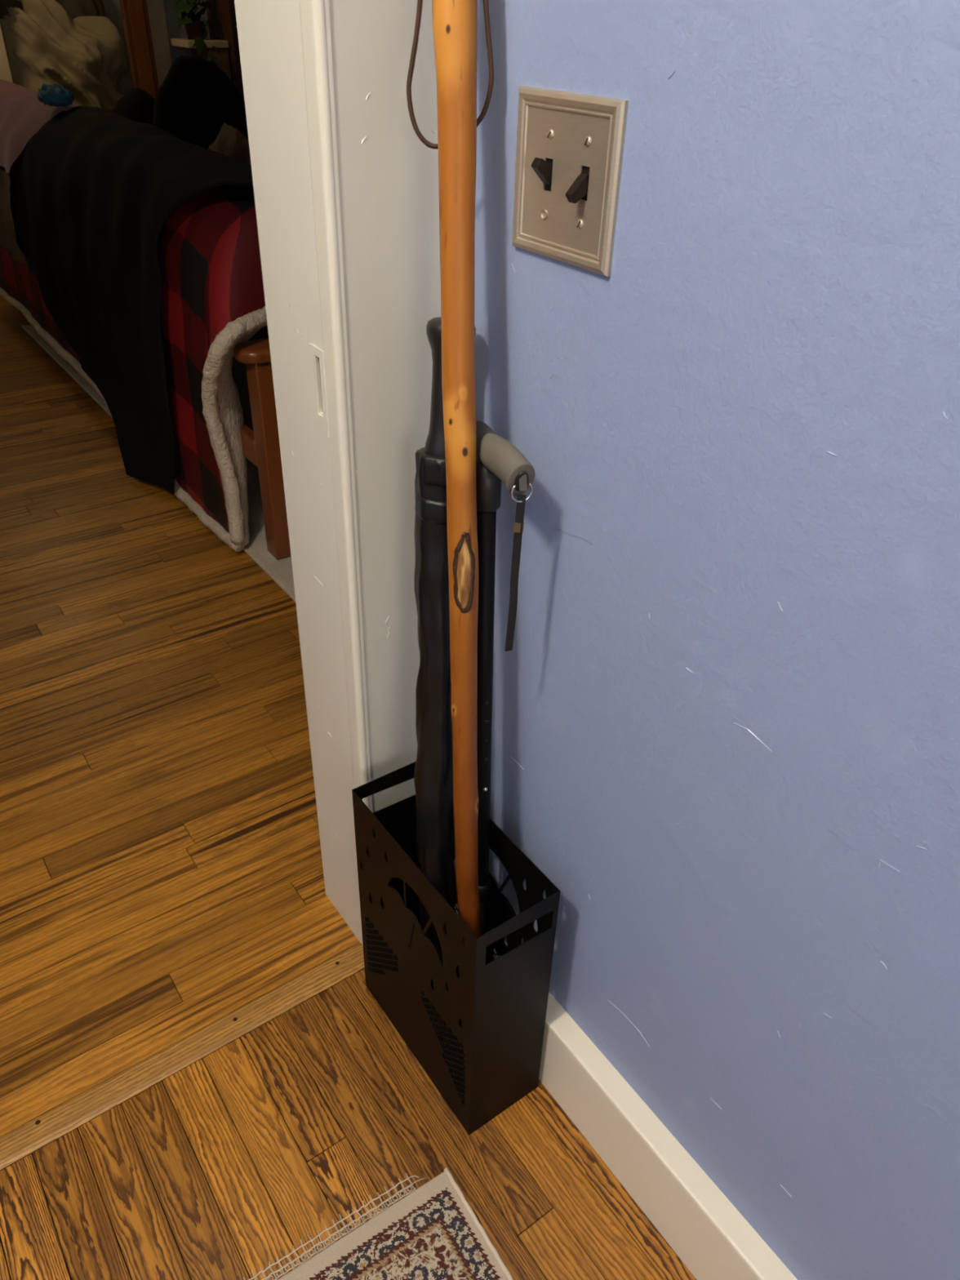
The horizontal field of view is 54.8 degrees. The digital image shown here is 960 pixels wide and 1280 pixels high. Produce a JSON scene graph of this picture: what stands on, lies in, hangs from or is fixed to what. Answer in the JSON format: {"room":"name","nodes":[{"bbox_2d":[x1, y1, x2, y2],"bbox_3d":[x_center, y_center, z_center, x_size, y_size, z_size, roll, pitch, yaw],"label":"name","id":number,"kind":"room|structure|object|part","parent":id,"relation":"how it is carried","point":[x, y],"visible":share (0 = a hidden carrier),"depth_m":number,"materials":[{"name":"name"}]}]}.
{"room":"entryway","nodes":[
{"label":"entryway","id":0,"kind":"room"},
{"bbox_2d":[17,0,133,111],"bbox_3d":[-2.259,-3.404,4.643,1.300,2.680,0.100,-21,41,-29],"label":"wall","id":1,"kind":"structure","parent":0,"point":[112,7],"depth_m":4.96,"materials":[{"name":"paint"}]},
{"bbox_2d":[163,0,209,62],"bbox_3d":[-1.153,-3.408,4.702,1.240,2.680,0.100,-21,41,-29],"label":"wall","id":2,"kind":"structure","parent":0,"point":[171,18],"depth_m":4.61,"materials":[{"name":"grey paint"}]},
{"bbox_2d":[119,0,159,98],"bbox_3d":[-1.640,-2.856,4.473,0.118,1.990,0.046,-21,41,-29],"label":"door","id":3,"kind":"structure","parent":2,"relation":"in","point":[135,15],"depth_m":4.45,"materials":[{"name":"brown wood"}]},
{"bbox_2d":[146,0,172,88],"bbox_3d":[-1.586,-2.941,4.562,0.103,2.050,0.030,-21,41,-29],"label":"trim","id":4,"kind":"structure","parent":2,"relation":"attached to","point":[156,11],"depth_m":4.54,"materials":[{"name":"wood"}]},
{"bbox_2d":[0,295,696,1279],"bbox_3d":[0.266,0.522,1.522,4.500,0.060,10.900,-21,41,-29],"label":"floor","id":5,"kind":"structure","parent":0,"point":[162,876],"depth_m":1.49,"materials":[{"name":"brown wood"}]},
{"bbox_2d":[22,324,295,601],"bbox_3d":[-0.577,-0.911,3.479,1.461,0.010,2.938,-21,41,-29],"label":"area rug","id":6,"kind":"object","parent":5,"relation":"on","point":[280,571],"visible":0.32,"depth_m":2.65,"materials":[{"name":"beige carpet"}]},
{"bbox_2d":[231,324,290,559],"bbox_3d":[-0.994,-1.328,3.358,0.898,0.790,2.804,-21,41,-29],"label":"couch","id":7,"kind":"object","parent":6,"relation":"on","point":[251,367],"visible":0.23,"depth_m":2.33,"materials":[{"name":"orange wood"}]},
{"bbox_2d":[0,110,267,551],"bbox_3d":[-1.210,-1.243,3.147,0.443,0.885,2.700,-21,41,-29],"label":"plaid blanket","id":8,"kind":"object","parent":7,"relation":"on","point":[213,301],"visible":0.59,"depth_m":2.31,"materials":[{"name":"red fabric"}]},
{"bbox_2d":[0,168,28,270],"bbox_3d":[-1.903,-1.695,3.592,0.031,0.316,0.956,-21,41,-29],"label":"throw","id":9,"kind":"object","parent":8,"relation":"hanging from","point":[8,241],"visible":1,"depth_m":3.39,"materials":[{"name":"fabric"}]},
{"bbox_2d":[0,79,82,173],"bbox_3d":[-1.717,-1.934,3.468,0.335,0.219,1.287,-21,41,-29],"label":"throw","id":10,"kind":"object","parent":8,"relation":"on","point":[22,114],"visible":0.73,"depth_m":3.21,"materials":[{"name":"pink fabric"}]},
{"bbox_2d":[13,106,253,493],"bbox_3d":[-1.044,-1.077,2.872,0.454,0.918,1.714,-21,41,-29],"label":"cloth","id":11,"kind":"object","parent":8,"relation":"on","point":[97,190],"visible":0.95,"depth_m":2.66,"materials":[{"name":"black fabric"}]},
{"bbox_2d":[36,83,74,106],"bbox_3d":[-1.363,-1.752,2.973,0.105,0.062,0.179,-21,41,-29],"label":"cloth","id":12,"kind":"object","parent":11,"relation":"on","point":[54,95],"visible":1,"depth_m":2.93,"materials":[{"name":"blue fabric"}]},
{"bbox_2d":[112,87,155,124],"bbox_3d":[-1.283,-1.840,3.578,0.247,0.504,0.304,-21,41,-29],"label":"cushion","id":13,"kind":"object","parent":7,"relation":"on","point":[136,104],"visible":0.22,"depth_m":3.40,"materials":[{"name":"black fabric"}]},
{"bbox_2d":[152,54,248,149],"bbox_3d":[-0.982,-1.710,3.291,0.368,0.624,0.273,-21,41,-29],"label":"cushion","id":14,"kind":"object","parent":7,"relation":"on","point":[195,98],"visible":0.36,"depth_m":3.10,"materials":[{"name":"black fabric"}]},
{"bbox_2d":[208,123,251,165],"bbox_3d":[-0.772,-1.385,2.972,0.161,0.474,0.350,-21,41,-29],"label":"pillow","id":15,"kind":"object","parent":7,"relation":"on","point":[229,141],"visible":0.25,"depth_m":2.82,"materials":[{"name":"brown fabric"}]},
{"bbox_3d":[-1.325,-1.108,3.228,0.032,0.070,2.646,-21,41,-29],"label":"rail","id":16,"kind":"part","parent":7,"relation":"part of","materials":[{"name":"orange wood"}]},
{"bbox_3d":[-1.267,-1.349,3.245,0.260,0.640,2.380,-21,41,-29],"label":"mattress","id":17,"kind":"part","parent":7,"relation":"part of","materials":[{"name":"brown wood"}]},
{"bbox_3d":[-0.205,-0.803,2.379,0.898,0.032,0.096,-21,41,-29],"label":"arm","id":18,"kind":"part","parent":7,"relation":"part of","materials":[{"name":"orange wood"}]},
{"bbox_3d":[-0.526,-0.453,2.351,0.062,0.530,0.064,-21,41,-29],"label":"leg","id":19,"kind":"part","parent":7,"relation":"part of","materials":[{"name":"orange wood"}]},
{"bbox_2d":[0,942,364,1169],"bbox_3d":[-0.561,0.644,1.251,0.936,0.005,0.044,-21,41,-29],"label":"trim","id":20,"kind":"structure","parent":5,"relation":"on","point":[26,1139],"depth_m":1.32,"materials":[{"name":"brown wood"}]},
{"bbox_2d":[169,38,231,80],"bbox_3d":[-1.396,-2.523,4.846,0.208,1.040,0.245,-21,41,-29],"label":"shelf","id":21,"kind":"object","parent":5,"relation":"on","point":[223,63],"visible":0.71,"depth_m":4.53,"materials":[{"name":"beige wood"}]},
{"bbox_2d":[168,0,222,66],"bbox_3d":[-1.377,-2.968,4.472,0.210,0.382,0.372,-11,37,-18],"label":"potted plant","id":22,"kind":"object","parent":21,"relation":"on","point":[195,28],"visible":0.94,"depth_m":4.45,"materials":[{"name":"green plant"}]},
{"bbox_3d":[-1.391,-2.969,4.509,0.099,0.075,0.099,-21,41,-29],"label":"pot","id":23,"kind":"part","parent":22,"relation":"part of","materials":[{"name":"brown ceramic"}]},
{"bbox_2d":[205,0,244,100],"bbox_3d":[-1.031,-2.937,4.841,0.630,1.745,0.290,-21,41,-29],"label":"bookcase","id":24,"kind":"object","parent":5,"relation":"on","point":[223,20],"visible":0.09,"depth_m":4.54,"materials":[{"name":"brown wood"}]},
{"bbox_3d":[-1.111,-3.002,4.932,0.580,1.745,0.015,-21,41,-29],"label":"panel","id":25,"kind":"part","parent":24,"relation":"part of","materials":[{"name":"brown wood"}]},
{"bbox_2d":[240,62,244,102],"bbox_3d":[-1.217,-2.816,4.683,0.028,0.174,0.138,-21,41,-29],"label":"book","id":26,"kind":"object","parent":24,"relation":"on","point":[240,63],"visible":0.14,"depth_m":4.63,"materials":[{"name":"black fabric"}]},
{"bbox_2d":[243,1167,513,1279],"bbox_3d":[-0.051,1.007,0.751,0.623,0.008,0.978,-19,40,-27],"label":"rug","id":27,"kind":"object","parent":5,"relation":"on","point":[433,1233],"visible":1,"depth_m":1.13,"materials":[{"name":"fabric"}]},
{"bbox_2d":[351,760,560,1135],"bbox_3d":[-0.042,0.412,1.251,0.118,0.416,0.279,-21,41,-29],"label":"umbrella stand","id":28,"kind":"object","parent":5,"relation":"on","point":[493,1011],"visible":0.91,"depth_m":1.19,"materials":[{"name":"black metal"}]},
{"bbox_3d":[-0.122,0.345,1.342,0.116,0.416,0.001,-21,41,-29],"label":"panel","id":29,"kind":"part","parent":28,"relation":"part of","materials":[{"name":"black metal"}]},
{"bbox_3d":[-0.090,0.430,1.222,0.001,0.416,0.279,-21,41,-29],"label":"long panel","id":30,"kind":"part","parent":28,"relation":"part of","materials":[{"name":"black metal"}]},
{"bbox_2d":[413,317,475,1046],"bbox_3d":[-0.051,0.130,1.124,0.066,0.987,0.176,6,35,5],"label":"umbrella","id":31,"kind":"object","parent":28,"relation":"in","point":[433,768],"visible":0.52,"depth_m":1.04,"materials":[{"name":"black fabric"}]},
{"bbox_3d":[-0.033,-0.248,0.929,0.048,0.145,0.063,15,37,18],"label":"handle","id":32,"kind":"part","parent":31,"relation":"part of","materials":[{"name":"black rubber"}]},
{"bbox_2d":[406,0,493,1083],"bbox_3d":[-0.007,-0.010,0.974,0.068,1.418,0.251,-10,37,-17],"label":"stick","id":33,"kind":"object","parent":28,"relation":"in","point":[455,22],"visible":0.89,"depth_m":0.85,"materials":[{"name":"orange wood"}]},
{"bbox_2d":[475,420,534,935],"bbox_3d":[-0.003,0.184,1.137,0.048,0.918,0.126,-13,38,-20],"label":"cane","id":34,"kind":"object","parent":28,"relation":"in","point":[497,460],"visible":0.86,"depth_m":0.95,"materials":[{"name":"black metal"}]},
{"bbox_2d":[514,471,528,491],"bbox_3d":[0.038,-0.145,0.848,0.014,0.023,0.009,-11,37,-18],"label":"clip","id":35,"kind":"object","parent":34,"relation":"attached to","point":[521,477],"depth_m":0.84,"materials":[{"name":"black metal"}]},
{"bbox_3d":[0.006,0.394,1.279,0.001,0.416,0.279,-21,41,-29],"label":"long panel","id":36,"kind":"part","parent":28,"relation":"part of","materials":[{"name":"black metal"}]},
{"bbox_3d":[0.039,0.478,1.159,0.116,0.416,0.001,-21,41,-29],"label":"panel","id":37,"kind":"part","parent":28,"relation":"part of","materials":[{"name":"black metal"}]},
{"bbox_3d":[-2.139,-2.376,4.918,0.500,0.665,0.500,-21,41,-29],"label":"storage chest","id":38,"kind":"object","parent":5,"relation":"on","visible":0},
{"bbox_2d":[0,0,128,111],"bbox_3d":[-2.067,-2.858,4.518,0.662,0.478,0.402,-10,37,-17],"label":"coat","id":39,"kind":"object","parent":38,"relation":"on","point":[85,55],"visible":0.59,"depth_m":4.43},
{"bbox_2d":[55,0,106,19],"bbox_3d":[-2.037,-3.082,4.771,0.268,0.658,0.168,-21,41,-29],"label":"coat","id":40,"kind":"object","parent":38,"relation":"on","point":[74,8],"visible":0.08,"depth_m":4.64,"materials":[{"name":"beige fabric"}]},
{"bbox_2d":[453,0,959,1279],"bbox_3d":[1.619,0.681,-1.039,0.101,2.680,5.600,-21,41,-29],"label":"wall","id":41,"kind":"structure","parent":0,"point":[725,725],"depth_m":0.75,"materials":[{"name":"blue paint"}]},
{"bbox_2d":[299,0,440,813],"bbox_3d":[-0.097,-0.387,0.903,0.126,2.120,0.026,-21,41,-29],"label":"trim","id":42,"kind":"structure","parent":41,"relation":"attached to","point":[375,193],"depth_m":0.93,"materials":[{"name":"white paint"}]},
{"bbox_2d":[511,85,628,276],"bbox_3d":[0.065,-0.375,0.756,0.026,0.124,0.127,-21,41,-29],"label":"switch plate","id":43,"kind":"object","parent":41,"relation":"attached to","point":[572,221],"visible":1,"depth_m":0.75,"materials":[{"name":"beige metal"}]},
{"bbox_2d":[454,903,797,1279],"bbox_3d":[1.539,1.749,-0.355,0.031,0.142,5.574,-21,41,-29],"label":"baseboard","id":44,"kind":"structure","parent":41,"relation":"attached to","point":[708,1234],"depth_m":1.13,"materials":[{"name":"paint"}]},
{"bbox_3d":[0.893,-1.051,1.414,2.600,2.680,0.134,-21,41,-29],"label":"wall","id":45,"kind":"structure","parent":0,"visible":0},
{"bbox_2d":[234,0,363,945],"bbox_3d":[-0.186,-0.377,0.955,0.027,2.040,0.134,-21,41,-29],"label":"trim","id":46,"kind":"structure","parent":45,"relation":"attached to","point":[269,32],"depth_m":1.01,"materials":[{"name":"white paint"}]},
{"bbox_3d":[-0.170,-0.262,0.976,0.001,0.093,0.032,-21,41,-29],"label":"strike plate","id":47,"kind":"part","parent":46,"relation":"part of","materials":[{"name":"white paint"}]},
{"bbox_3d":[-3.091,-2.663,3.538,2.000,2.680,0.100,-21,41,-29],"label":"wall","id":48,"kind":"structure","parent":0,"visible":0},
{"bbox_2d":[0,25,13,83],"bbox_3d":[-2.219,-2.697,4.182,0.130,2.050,0.030,-21,41,-29],"label":"trim","id":49,"kind":"structure","parent":48,"relation":"attached to","point":[5,71],"depth_m":4.24,"materials":[{"name":"beige wood"}]}
]}

